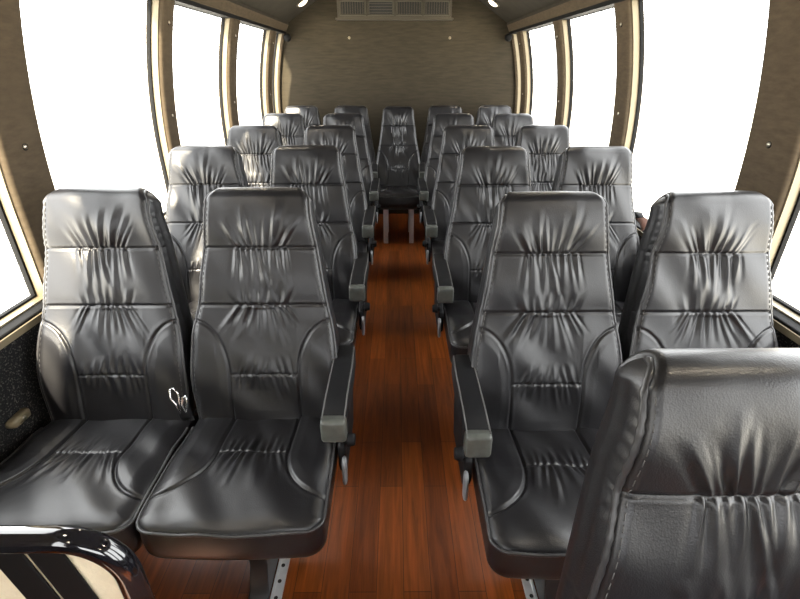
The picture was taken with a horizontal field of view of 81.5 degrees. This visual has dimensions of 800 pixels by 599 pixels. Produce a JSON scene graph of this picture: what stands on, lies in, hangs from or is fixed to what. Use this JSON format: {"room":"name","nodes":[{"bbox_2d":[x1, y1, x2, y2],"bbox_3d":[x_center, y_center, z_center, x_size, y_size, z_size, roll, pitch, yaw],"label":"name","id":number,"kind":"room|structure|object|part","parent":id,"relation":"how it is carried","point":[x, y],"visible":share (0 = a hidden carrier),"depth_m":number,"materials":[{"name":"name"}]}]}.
{"room":"vehicle interior","nodes":[
{"label":"vehicle interior","id":0,"kind":"room"},
{"bbox_2d":[0,322,50,462],"bbox_3d":[-1.160,0.213,1.918,0.070,0.705,6.460,0,27,0],"label":"wall","id":1,"kind":"structure","parent":0,"point":[20,388],"depth_m":1.37,"materials":[{"name":"black carpet"}]},
{"bbox_2d":[5,408,30,428],"bbox_3d":[-1.105,0.344,1.347,0.031,0.028,0.070,0,27,0],"label":"wall anchor","id":2,"kind":"object","parent":1,"relation":"attached to","point":[20,416],"visible":1,"depth_m":1.33,"materials":[{"name":"beige metal"}]},
{"bbox_2d":[0,300,42,349],"bbox_3d":[-1.148,-0.116,1.754,0.094,0.030,6.460,0,27,0],"label":"trim","id":3,"kind":"structure","parent":1,"relation":"attached to","point":[14,329],"depth_m":1.35,"materials":[{"name":"beige metal"}]},
{"bbox_2d":[0,166,42,327],"bbox_3d":[-1.109,-0.255,0.936,0.154,0.949,0.800,0,27,0],"label":"window","id":4,"kind":"structure","parent":1,"relation":"in","point":[9,219],"depth_m":1.42,"materials":[{"name":"beige metal"}]},
{"bbox_2d":[0,0,54,282],"bbox_3d":[-1.106,-0.471,1.370,0.184,0.957,0.170,0,27,0],"label":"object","id":5,"kind":"structure","parent":1,"relation":"attached to","point":[23,160],"depth_m":1.35,"materials":[{"name":"fabric"}]},
{"bbox_2d":[146,0,168,219],"bbox_3d":[-1.116,-0.704,1.835,0.154,0.949,0.870,0,27,0],"label":"window","id":6,"kind":"structure","parent":1,"relation":"in","point":[152,5],"depth_m":2.17,"materials":[{"name":"beige metal"}]},
{"bbox_2d":[146,0,180,195],"bbox_3d":[-1.114,-0.925,2.278,0.184,0.957,0.120,0,27,0],"label":"trim","id":7,"kind":"structure","parent":1,"relation":"attached to","point":[166,7],"depth_m":2.18,"materials":[{"name":"fabric"}]},
{"bbox_2d":[175,4,229,145],"bbox_3d":[-1.124,-1.139,2.708,0.154,0.949,0.840,0,27,0],"label":"window","id":8,"kind":"structure","parent":1,"relation":"in","point":[225,23],"depth_m":3.00,"materials":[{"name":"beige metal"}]},
{"bbox_3d":[-1.116,-1.139,2.708,0.138,0.949,0.840,0,27,0],"label":"frame","id":9,"kind":"part","parent":8,"relation":"part of","materials":[{"name":"beige metal"}]},
{"bbox_2d":[218,18,239,142],"bbox_3d":[-1.121,-1.363,3.155,0.184,0.957,0.160,0,27,0],"label":"trim","id":10,"kind":"structure","parent":1,"relation":"attached to","point":[234,26],"depth_m":3.05,"materials":[{"name":"fabric"}]},
{"bbox_2d":[240,23,269,120],"bbox_3d":[-1.131,-1.591,3.611,0.154,0.949,0.860,0,27,0],"label":"window","id":11,"kind":"structure","parent":1,"relation":"in","point":[266,32],"depth_m":3.92,"materials":[{"name":"beige metal"}]},
{"bbox_3d":[-1.123,-1.591,3.611,0.138,0.949,0.860,0,27,0],"label":"frame","id":12,"kind":"part","parent":11,"relation":"part of","materials":[{"name":"beige metal"}]},
{"bbox_2d":[259,30,276,123],"bbox_3d":[-1.129,-1.819,4.068,0.184,0.957,0.160,0,27,0],"label":"trim","id":13,"kind":"structure","parent":1,"relation":"attached to","point":[272,36],"depth_m":3.96,"materials":[{"name":"fabric"}]},
{"bbox_2d":[272,33,281,112],"bbox_3d":[-1.137,-1.917,4.264,0.154,0.949,0.280,0,27,0],"label":"window","id":14,"kind":"structure","parent":1,"relation":"in","point":[278,36],"depth_m":4.32,"materials":[{"name":"beige metal"}]},
{"bbox_2d":[135,214,538,598],"bbox_3d":[0.005,0.533,2.133,2.400,0.060,6.540,0,27,0],"label":"floor","id":15,"kind":"structure","parent":0,"point":[401,525],"depth_m":1.70,"materials":[{"name":"brown wood"}]},
{"bbox_2d":[0,525,154,598],"bbox_3d":[-0.736,0.695,0.866,0.699,0.782,0.090,0,27,0],"label":"rail","id":16,"kind":"object","parent":15,"relation":"on","point":[37,561],"visible":1,"depth_m":0.72,"materials":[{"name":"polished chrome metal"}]},
{"bbox_3d":[-0.759,0.650,0.844,0.654,0.642,0.006,0,27,0],"label":"panel","id":17,"kind":"part","parent":16,"relation":"part of","materials":[{"name":"black plastic"}]},
{"bbox_2d":[0,187,198,552],"bbox_3d":[-0.865,0.298,1.308,0.474,1.098,0.678,0,27,0],"label":"seat","id":18,"kind":"object","parent":15,"relation":"on","point":[116,325],"visible":0.94,"depth_m":1.33,"materials":[{"name":"black leather"}]},
{"bbox_2d":[0,409,198,552],"bbox_3d":[-0.851,0.470,1.284,0.443,0.138,0.478,0,27,0],"label":"cushion","id":19,"kind":"object","parent":18,"relation":"on","point":[96,469],"depth_m":1.21,"materials":[{"name":"black leather"}]},
{"bbox_3d":[-0.854,0.047,1.396,0.440,0.726,0.303,0,27,0],"label":"backrest","id":20,"kind":"part","parent":18,"relation":"part of","materials":[{"name":"black leather"}]},
{"bbox_2d":[166,145,248,323],"bbox_3d":[-0.871,-0.061,2.030,0.474,1.095,0.683,0,27,0],"label":"seat","id":21,"kind":"object","parent":15,"relation":"on","point":[195,171],"visible":0.26,"depth_m":2.05,"materials":[{"name":"black leather"}]},
{"bbox_2d":[188,300,197,323],"bbox_3d":[-0.858,0.111,2.003,0.443,0.138,0.478,0,27,0],"label":"cushion","id":22,"kind":"object","parent":21,"relation":"on","point":[193,304],"depth_m":2.05,"materials":[{"name":"black leather"}]},
{"bbox_2d":[135,187,355,598],"bbox_3d":[-0.374,0.292,1.311,0.506,1.086,0.687,0,27,0],"label":"seat","id":23,"kind":"object","parent":15,"relation":"on","point":[272,377],"visible":1,"depth_m":1.32,"materials":[{"name":"black leather"}]},
{"bbox_2d":[168,387,194,420],"bbox_3d":[-0.607,0.295,1.287,0.046,0.130,0.032,-5,27,-9],"label":"belt","id":24,"kind":"object","parent":23,"relation":"attached to","point":[183,407],"visible":1,"depth_m":1.28,"materials":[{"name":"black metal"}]},
{"bbox_2d":[138,417,337,559],"bbox_3d":[-0.401,0.467,1.287,0.443,0.140,0.478,0,27,0],"label":"cushion","id":25,"kind":"object","parent":23,"relation":"on","point":[235,488],"depth_m":1.14,"materials":[{"name":"black leather"}]},
{"bbox_3d":[-0.414,0.681,1.439,0.059,0.274,0.356,0,27,0],"label":"leg","id":26,"kind":"part","parent":23,"relation":"part of","materials":[{"name":"black paint"}]},
{"bbox_3d":[-0.404,0.046,1.400,0.440,0.725,0.305,0,27,0],"label":"backrest","id":27,"kind":"part","parent":23,"relation":"part of","materials":[{"name":"black leather"}]},
{"bbox_3d":[-0.170,0.249,1.313,0.068,0.099,0.308,0,27,0],"label":"armrest","id":28,"kind":"part","parent":23,"relation":"part of","materials":[{"name":"black plastic"}]},
{"bbox_3d":[-0.163,0.332,1.395,0.022,0.240,0.289,0,27,0],"label":"plate","id":29,"kind":"part","parent":23,"relation":"part of","materials":[{"name":"black plastic"}]},
{"bbox_3d":[-0.142,0.389,1.290,0.034,0.040,0.040,0,27,0],"label":"recline knob","id":30,"kind":"part","parent":23,"relation":"part of","materials":[{"name":"black plastic"}]},
{"bbox_2d":[227,125,282,186],"bbox_3d":[-0.877,-0.420,2.747,0.474,1.096,0.680,0,27,0],"label":"seat","id":31,"kind":"object","parent":15,"relation":"on","point":[256,144],"visible":0.2,"depth_m":2.75,"materials":[{"name":"black leather"}]},
{"bbox_2d":[270,558,289,598],"bbox_3d":[-0.376,0.188,2.746,0.032,0.010,4.650,0,27,0],"label":"floor track","id":32,"kind":"object","parent":15,"relation":"on","point":[282,569],"visible":0.05,"depth_m":1.41,"materials":[{"name":"metal"}]},
{"bbox_2d":[262,113,305,145],"bbox_3d":[-0.883,-0.779,3.465,0.474,1.097,0.678,0,27,0],"label":"seat","id":33,"kind":"object","parent":15,"relation":"on","point":[291,126],"visible":0.14,"depth_m":3.46,"materials":[{"name":"black leather"}]},
{"bbox_2d":[285,105,320,127],"bbox_3d":[-0.906,-1.148,4.207,0.474,1.094,0.690,0,27,0],"label":"seat","id":34,"kind":"object","parent":15,"relation":"on","point":[310,114],"visible":0.12,"depth_m":4.20,"materials":[{"name":"black leather"}]},
{"bbox_2d":[270,145,369,345],"bbox_3d":[-0.380,-0.067,2.029,0.506,1.087,0.685,0,27,0],"label":"seat","id":35,"kind":"object","parent":15,"relation":"on","point":[318,170],"visible":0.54,"depth_m":2.05,"materials":[{"name":"black leather"}]},
{"bbox_3d":[-0.410,-0.313,2.118,0.440,0.725,0.305,0,27,0],"label":"backrest","id":36,"kind":"part","parent":35,"relation":"part of","materials":[{"name":"black leather"}]},
{"bbox_2d":[332,299,358,345],"bbox_3d":[-0.407,0.108,2.006,0.443,0.140,0.478,0,27,0],"label":"cushion","id":37,"kind":"object","parent":35,"relation":"on","point":[346,312],"depth_m":1.94,"materials":[{"name":"black leather"}]},
{"bbox_3d":[-0.176,-0.110,2.032,0.068,0.099,0.308,0,27,0],"label":"armrest","id":38,"kind":"part","parent":35,"relation":"part of","materials":[{"name":"black plastic"}]},
{"bbox_3d":[-0.169,-0.027,2.114,0.022,0.240,0.289,0,27,0],"label":"plate","id":39,"kind":"part","parent":35,"relation":"part of","materials":[{"name":"black plastic"}]},
{"bbox_3d":[-0.148,0.030,2.009,0.034,0.040,0.040,0,27,0],"label":"recline knob","id":40,"kind":"part","parent":35,"relation":"part of","materials":[{"name":"black plastic"}]},
{"bbox_2d":[304,125,376,264],"bbox_3d":[-0.386,-0.427,2.752,0.506,1.084,0.694,0,27,0],"label":"seat","id":41,"kind":"object","parent":15,"relation":"on","point":[341,137],"visible":0.3,"depth_m":2.76,"materials":[{"name":"black leather"}]},
{"bbox_2d":[357,239,368,251],"bbox_3d":[-0.414,-0.251,2.724,0.443,0.140,0.478,0,27,0],"label":"cushion","id":42,"kind":"object","parent":41,"relation":"on","point":[363,244],"depth_m":2.77,"materials":[{"name":"black leather"}]},
{"bbox_3d":[-0.182,-0.469,2.751,0.068,0.099,0.308,0,27,0],"label":"armrest","id":43,"kind":"part","parent":41,"relation":"part of","materials":[{"name":"black plastic"}]},
{"bbox_3d":[-0.175,-0.386,2.833,0.022,0.240,0.289,0,27,0],"label":"plate","id":44,"kind":"part","parent":41,"relation":"part of","materials":[{"name":"black plastic"}]},
{"bbox_3d":[-0.154,-0.329,2.728,0.034,0.040,0.040,0,27,0],"label":"recline knob","id":45,"kind":"part","parent":41,"relation":"part of","materials":[{"name":"black plastic"}]},
{"bbox_2d":[323,113,380,223],"bbox_3d":[-0.392,-0.785,3.467,0.506,1.087,0.686,0,27,0],"label":"seat","id":46,"kind":"object","parent":15,"relation":"on","point":[355,120],"visible":0.26,"depth_m":3.47,"materials":[{"name":"black leather"}]},
{"bbox_3d":[-0.188,-0.828,3.469,0.068,0.099,0.308,0,27,0],"label":"armrest","id":47,"kind":"part","parent":46,"relation":"part of","materials":[{"name":"black plastic"}]},
{"bbox_2d":[334,105,375,203],"bbox_3d":[-0.443,-1.154,4.208,0.448,1.084,0.689,0,27,0],"label":"seat","id":48,"kind":"object","parent":15,"relation":"on","point":[362,110],"visible":0.09,"depth_m":4.21,"materials":[{"name":"black leather"}]},
{"bbox_3d":[-0.444,-1.400,4.298,0.440,0.726,0.303,0,26,0],"label":"backrest","id":49,"kind":"part","parent":48,"relation":"part of","materials":[{"name":"black leather"}]},
{"bbox_2d":[371,106,424,242],"bbox_3d":[-0.014,-1.092,4.094,0.481,1.096,0.684,0,27,0],"label":"seat","id":50,"kind":"object","parent":15,"relation":"on","point":[398,166],"visible":0.81,"depth_m":4.12,"materials":[{"name":"black leather"}]},
{"bbox_3d":[-0.223,-1.138,4.090,0.062,0.099,0.308,0,27,0],"label":"armrest","id":51,"kind":"part","parent":50,"relation":"part of","materials":[{"name":"black plastic"}]},
{"bbox_2d":[378,185,418,208],"bbox_3d":[-0.013,-0.921,4.066,0.399,0.140,0.478,0,27,0],"label":"cushion","id":52,"kind":"object","parent":50,"relation":"on","point":[390,196],"depth_m":3.87,"materials":[{"name":"black leather"}]},
{"bbox_3d":[-0.015,-1.343,4.182,0.396,0.726,0.303,0,27,0],"label":"backrest","id":53,"kind":"part","parent":50,"relation":"part of","materials":[{"name":"black leather"}]},
{"bbox_3d":[0.196,-1.139,4.093,0.062,0.099,0.308,0,27,0],"label":"armrest","id":54,"kind":"part","parent":50,"relation":"part of","materials":[{"name":"black plastic"}]},
{"bbox_2d":[421,105,461,202],"bbox_3d":[0.413,-1.156,4.213,0.448,1.084,0.688,0,27,0],"label":"seat","id":55,"kind":"object","parent":15,"relation":"on","point":[433,110],"visible":0.12,"depth_m":4.22,"materials":[{"name":"black leather"}]},
{"bbox_3d":[0.412,-1.402,4.303,0.440,0.725,0.305,0,26,0],"label":"backrest","id":56,"kind":"part","parent":55,"relation":"part of","materials":[{"name":"black leather"}]},
{"bbox_2d":[417,113,473,222],"bbox_3d":[0.376,-0.788,3.473,0.506,1.086,0.687,0,27,0],"label":"seat","id":57,"kind":"object","parent":15,"relation":"on","point":[426,184],"visible":0.21,"depth_m":3.48,"materials":[{"name":"black leather"}]},
{"bbox_3d":[0.163,-0.747,3.554,0.022,0.240,0.289,0,27,0],"label":"plate","id":58,"kind":"part","parent":57,"relation":"part of","materials":[{"name":"black plastic"}]},
{"bbox_3d":[0.171,-0.829,3.472,0.068,0.099,0.308,0,27,0],"label":"armrest","id":59,"kind":"part","parent":57,"relation":"part of","materials":[{"name":"black plastic"}]},
{"bbox_2d":[422,125,494,264],"bbox_3d":[0.382,-0.429,2.756,0.506,1.085,0.691,0,27,0],"label":"seat","id":60,"kind":"object","parent":15,"relation":"on","point":[455,138],"visible":0.31,"depth_m":2.77,"materials":[{"name":"black leather"}]},
{"bbox_3d":[0.150,-0.330,2.730,0.034,0.040,0.040,0,27,0],"label":"recline knob","id":61,"kind":"part","parent":60,"relation":"part of","materials":[{"name":"black plastic"}]},
{"bbox_3d":[0.170,-0.388,2.835,0.022,0.240,0.289,0,27,0],"label":"plate","id":62,"kind":"part","parent":60,"relation":"part of","materials":[{"name":"black plastic"}]},
{"bbox_3d":[0.177,-0.470,2.753,0.068,0.099,0.308,0,27,0],"label":"armrest","id":63,"kind":"part","parent":60,"relation":"part of","materials":[{"name":"black plastic"}]},
{"bbox_2d":[431,239,444,257],"bbox_3d":[0.410,-0.254,2.730,0.443,0.140,0.478,0,27,0],"label":"cushion","id":64,"kind":"object","parent":60,"relation":"on","point":[437,245],"depth_m":2.76,"materials":[{"name":"black leather"}]},
{"bbox_2d":[432,146,530,362],"bbox_3d":[0.388,-0.061,2.022,0.506,1.083,0.696,0,27,0],"label":"seat","id":65,"kind":"object","parent":15,"relation":"on","point":[485,174],"visible":0.51,"depth_m":2.04,"materials":[{"name":"black leather"}]},
{"bbox_3d":[0.156,0.038,1.994,0.034,0.040,0.040,0,27,0],"label":"recline knob","id":66,"kind":"part","parent":65,"relation":"part of","materials":[{"name":"black plastic"}]},
{"bbox_3d":[0.176,-0.020,2.098,0.022,0.240,0.289,0,27,0],"label":"plate","id":67,"kind":"part","parent":65,"relation":"part of","materials":[{"name":"black plastic"}]},
{"bbox_3d":[0.183,-0.102,2.016,0.068,0.099,0.308,0,27,0],"label":"armrest","id":68,"kind":"part","parent":65,"relation":"part of","materials":[{"name":"black plastic"}]},
{"bbox_2d":[443,300,476,362],"bbox_3d":[0.417,0.114,1.993,0.443,0.140,0.478,0,27,0],"label":"cushion","id":69,"kind":"object","parent":65,"relation":"on","point":[458,316],"depth_m":1.91,"materials":[{"name":"black leather"}]},
{"bbox_3d":[0.414,-0.307,2.110,0.440,0.725,0.308,0,26,0],"label":"backrest","id":70,"kind":"part","parent":65,"relation":"part of","materials":[{"name":"black leather"}]},
{"bbox_2d":[475,105,511,126],"bbox_3d":[0.876,-1.153,4.214,0.474,1.096,0.680,0,27,0],"label":"seat","id":71,"kind":"object","parent":15,"relation":"on","point":[485,113],"visible":0.09,"depth_m":4.20,"materials":[{"name":"black leather"}]},
{"bbox_2d":[491,113,533,145],"bbox_3d":[0.866,-0.786,3.484,0.474,1.092,0.692,0,27,0],"label":"seat","id":72,"kind":"object","parent":15,"relation":"on","point":[506,126],"visible":0.12,"depth_m":3.48,"materials":[{"name":"black leather"}]},
{"bbox_2d":[521,579,537,598],"bbox_3d":[0.376,0.186,2.751,0.032,0.010,4.650,0,27,0],"label":"floor track","id":73,"kind":"object","parent":15,"relation":"on","point":[528,584],"visible":0.03,"depth_m":1.39,"materials":[{"name":"metal"}]},
{"bbox_2d":[452,191,622,598],"bbox_3d":[0.394,0.314,1.268,0.506,1.086,0.689,0,27,0],"label":"seat","id":74,"kind":"object","parent":15,"relation":"on","point":[533,385],"visible":0.82,"depth_m":1.29,"materials":[{"name":"black leather"}]},
{"bbox_3d":[0.163,0.413,1.243,0.034,0.040,0.040,0,27,0],"label":"recline knob","id":75,"kind":"part","parent":74,"relation":"part of","materials":[{"name":"black plastic"}]},
{"bbox_3d":[0.182,0.355,1.348,0.022,0.240,0.289,0,27,0],"label":"plate","id":76,"kind":"part","parent":74,"relation":"part of","materials":[{"name":"black plastic"}]},
{"bbox_3d":[0.189,0.272,1.266,0.068,0.099,0.308,0,27,0],"label":"armrest","id":77,"kind":"part","parent":74,"relation":"part of","materials":[{"name":"black plastic"}]},
{"bbox_2d":[472,428,597,579],"bbox_3d":[0.423,0.489,1.243,0.443,0.140,0.478,0,27,0],"label":"cushion","id":78,"kind":"object","parent":74,"relation":"on","point":[528,489],"depth_m":1.14,"materials":[{"name":"black leather"}]},
{"bbox_3d":[0.421,0.068,1.358,0.440,0.725,0.305,0,27,0],"label":"backrest","id":79,"kind":"part","parent":74,"relation":"part of","materials":[{"name":"black leather"}]},
{"bbox_3d":[0.435,0.703,1.396,0.059,0.274,0.356,0,27,0],"label":"leg","id":80,"kind":"part","parent":74,"relation":"part of","materials":[{"name":"black paint"}]},
{"bbox_2d":[515,125,569,190],"bbox_3d":[0.873,-0.426,2.759,0.474,1.097,0.681,0,27,0],"label":"seat","id":81,"kind":"object","parent":15,"relation":"on","point":[544,144],"visible":0.16,"depth_m":2.76,"materials":[{"name":"black leather"}]},
{"bbox_2d":[551,146,639,328],"bbox_3d":[0.879,-0.059,2.027,0.474,1.094,0.689,0,27,0],"label":"seat","id":82,"kind":"object","parent":15,"relation":"on","point":[606,171],"visible":0.27,"depth_m":2.05,"materials":[{"name":"black leather"}]},
{"bbox_2d":[614,301,624,328],"bbox_3d":[0.867,0.114,1.997,0.443,0.138,0.478,0,27,0],"label":"cushion","id":83,"kind":"object","parent":82,"relation":"on","point":[619,305],"depth_m":2.02,"materials":[{"name":"black leather"}]},
{"bbox_2d":[555,348,799,598],"bbox_3d":[0.404,0.678,0.539,0.506,1.085,0.690,0,27,0],"label":"seat","id":84,"kind":"object","parent":15,"relation":"on","point":[691,486],"visible":1,"depth_m":0.56,"materials":[{"name":"black leather"}]},
{"bbox_2d":[618,191,777,360],"bbox_3d":[0.885,0.317,1.272,0.474,1.096,0.679,0,27,0],"label":"seat","id":85,"kind":"object","parent":15,"relation":"on","point":[701,275],"visible":0.48,"depth_m":1.30,"materials":[{"name":"black leather"}]},
{"bbox_2d":[280,0,514,213],"bbox_3d":[-0.019,-1.817,4.555,2.380,1.980,0.066,0,27,0],"label":"wall","id":86,"kind":"structure","parent":0,"point":[466,61],"depth_m":4.33,"materials":[{"name":"beige fabric"}]},
{"bbox_2d":[174,0,288,33],"bbox_3d":[-1.033,-1.002,1.313,0.107,0.071,6.460,0,27,0],"label":"trim","id":87,"kind":"structure","parent":86,"relation":"attached to","point":[221,8],"depth_m":2.85,"materials":[{"name":"fabric"}]},
{"bbox_2d":[227,0,315,24],"bbox_3d":[-0.905,-1.132,1.249,0.420,0.220,6.460,0,27,0],"label":"ceiling","id":88,"kind":"structure","parent":86,"relation":"attached to","point":[284,11],"depth_m":3.55,"materials":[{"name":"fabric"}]},
{"bbox_2d":[272,34,283,112],"bbox_3d":[-1.132,-1.988,4.407,0.184,0.957,0.040,0,27,0],"label":"trim","id":89,"kind":"structure","parent":86,"relation":"attached to","point":[282,38],"depth_m":4.33,"materials":[{"name":"fabric"}]},
{"bbox_2d":[283,33,290,41],"bbox_3d":[-1.019,-2.373,4.202,0.068,0.068,0.065,0,27,0],"label":"bracket","id":90,"kind":"object","parent":86,"relation":"attached to","point":[287,37],"visible":1,"depth_m":4.18,"materials":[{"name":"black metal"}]},
{"bbox_2d":[296,0,306,6],"bbox_3d":[-0.804,-2.443,3.803,0.105,0.072,0.124,0,27,0],"label":"dome light","id":91,"kind":"object","parent":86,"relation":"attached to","point":[300,3],"visible":1,"depth_m":3.78,"materials":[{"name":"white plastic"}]},
{"bbox_2d":[335,0,453,20],"bbox_3d":[-0.049,-2.557,4.092,1.040,0.162,0.111,0,27,0],"label":"air vent","id":92,"kind":"object","parent":86,"relation":"in","point":[347,10],"visible":1,"depth_m":4.05,"materials":[{"name":"brown plastic"}]},
{"bbox_3d":[-0.413,-2.542,4.044,0.230,0.115,0.017,0,27,0],"label":"outlet frame","id":93,"kind":"part","parent":92,"relation":"part of","materials":[{"name":"brown plastic"}]},
{"bbox_3d":[-0.168,-2.543,4.045,0.230,0.115,0.017,0,27,0],"label":"outlet frame","id":94,"kind":"part","parent":92,"relation":"part of","materials":[{"name":"brown plastic"}]},
{"bbox_3d":[0.082,-2.544,4.047,0.230,0.115,0.017,0,27,0],"label":"outlet frame","id":95,"kind":"part","parent":92,"relation":"part of","materials":[{"name":"brown plastic"}]},
{"bbox_3d":[0.322,-2.545,4.049,0.230,0.115,0.017,0,27,0],"label":"outlet frame","id":96,"kind":"part","parent":92,"relation":"part of","materials":[{"name":"brown plastic"}]},
{"bbox_2d":[488,0,499,6],"bbox_3d":[0.771,-2.449,3.814,0.105,0.072,0.124,0,27,0],"label":"dome light","id":97,"kind":"object","parent":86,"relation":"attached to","point":[494,3],"visible":1,"depth_m":3.79,"materials":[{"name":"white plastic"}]},
{"bbox_2d":[505,33,511,41],"bbox_3d":[0.981,-2.380,4.216,0.068,0.068,0.065,0,27,0],"label":"bracket","id":98,"kind":"object","parent":86,"relation":"attached to","point":[508,37],"visible":1,"depth_m":4.19,"materials":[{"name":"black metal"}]},
{"bbox_2d":[511,34,517,113],"bbox_3d":[1.094,-1.998,4.427,0.184,0.957,0.030,0,27,0],"label":"trim","id":99,"kind":"structure","parent":86,"relation":"attached to","point":[512,39],"depth_m":4.36,"materials":[{"name":"fabric"}]},
{"bbox_2d":[479,0,570,24],"bbox_3d":[0.915,-1.139,1.261,0.420,0.220,6.460,0,27,0],"label":"ceiling","id":100,"kind":"structure","parent":86,"relation":"attached to","point":[510,11],"depth_m":3.55,"materials":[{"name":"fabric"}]},
{"bbox_2d":[507,0,624,33],"bbox_3d":[1.044,-1.009,1.327,0.107,0.071,6.460,0,27,0],"label":"trim","id":101,"kind":"structure","parent":86,"relation":"attached to","point":[571,9],"depth_m":2.88,"materials":[{"name":"fabric"}]},
{"bbox_2d":[638,235,799,347],"bbox_3d":[1.170,0.205,1.934,0.070,0.705,6.460,0,27,0],"label":"wall","id":102,"kind":"structure","parent":0,"point":[783,341],"depth_m":1.38,"materials":[{"name":"black carpet"}]},
{"bbox_2d":[513,34,520,113],"bbox_3d":[1.101,-1.947,4.324,0.154,0.949,0.200,0,27,0],"label":"window","id":103,"kind":"structure","parent":102,"relation":"in","point":[514,35],"depth_m":4.34,"materials":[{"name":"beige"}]},
{"bbox_2d":[516,31,532,115],"bbox_3d":[1.096,-1.869,4.168,0.184,0.957,0.150,0,27,0],"label":"trim","id":104,"kind":"structure","parent":102,"relation":"attached to","point":[520,37],"depth_m":4.06,"materials":[{"name":"fabric"}]},
{"bbox_2d":[523,24,552,114],"bbox_3d":[1.106,-1.636,3.703,0.154,0.949,0.890,0,27,0],"label":"window","id":105,"kind":"structure","parent":102,"relation":"in","point":[525,33],"depth_m":4.02,"materials":[{"name":"beige plastic"}]},
{"bbox_3d":[1.098,-1.636,3.703,0.138,0.949,0.890,0,27,0],"label":"frame","id":106,"kind":"part","parent":105,"relation":"part of","materials":[{"name":"beige metal"}]},
{"bbox_2d":[553,20,573,129],"bbox_3d":[1.104,-1.406,3.242,0.184,0.957,0.140,0,27,0],"label":"trim","id":107,"kind":"structure","parent":102,"relation":"attached to","point":[558,27],"depth_m":3.14,"materials":[{"name":"fabric"}]},
{"bbox_2d":[562,7,613,127],"bbox_3d":[1.114,-1.190,2.808,0.154,0.949,0.830,0,27,0],"label":"window","id":108,"kind":"structure","parent":102,"relation":"in","point":[566,23],"depth_m":3.09,"materials":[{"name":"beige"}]},
{"bbox_3d":[1.106,-1.189,2.808,0.138,0.949,0.830,0,27,0],"label":"frame","id":109,"kind":"part","parent":108,"relation":"part of","materials":[{"name":"beige metal"}]},
{"bbox_2d":[608,0,644,156],"bbox_3d":[1.111,-0.971,2.370,0.184,0.957,0.150,0,27,0],"label":"trim","id":110,"kind":"structure","parent":102,"relation":"attached to","point":[623,10],"depth_m":2.27,"materials":[{"name":"fabric"}]},
{"bbox_2d":[624,0,647,220],"bbox_3d":[1.122,-0.737,1.902,0.154,0.949,0.895,0,27,0],"label":"window","id":111,"kind":"structure","parent":102,"relation":"in","point":[637,5],"depth_m":2.22,"materials":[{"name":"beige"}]},
{"bbox_3d":[1.114,-0.737,1.902,0.138,0.949,0.895,0,27,0],"label":"frame","id":112,"kind":"part","parent":111,"relation":"part of","materials":[{"name":"beige metal"}]},
{"bbox_2d":[635,220,799,344],"bbox_3d":[1.158,-0.124,1.770,0.094,0.030,6.460,0,27,0],"label":"trim","id":113,"kind":"structure","parent":102,"relation":"attached to","point":[783,323],"depth_m":1.36,"materials":[{"name":"black plastic"}]},
{"bbox_2d":[634,211,646,230],"bbox_3d":[1.102,-0.382,2.161,0.040,0.058,0.210,0,27,0],"label":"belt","id":114,"kind":"object","parent":113,"relation":"on","point":[639,217],"visible":0.56,"depth_m":2.11,"materials":[{"name":"plastic"}]},
{"bbox_2d":[734,0,799,231],"bbox_3d":[1.120,-0.491,1.410,0.184,0.957,0.205,0,27,0],"label":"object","id":115,"kind":"structure","parent":102,"relation":"attached to","point":[772,152],"depth_m":1.37,"materials":[{"name":"fabric"}]},
{"bbox_2d":[770,157,799,323],"bbox_3d":[1.130,-0.265,0.956,0.154,0.949,0.810,0,27,0],"label":"window","id":116,"kind":"structure","parent":102,"relation":"in","point":[790,211],"depth_m":1.42,"materials":[{"name":"beige plastic"}]},
{"label":"outside","id":117,"kind":"structure","parent":0,"visible":0},
{"bbox_2d":[0,88,799,312],"bbox_3d":[0.018,1.923,0.961,120.000,0.001,120.000,0,27,0],"label":"ground","id":118,"kind":"structure","parent":117,"point":[688,139],"depth_m":16.97,"materials":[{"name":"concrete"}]}
]}

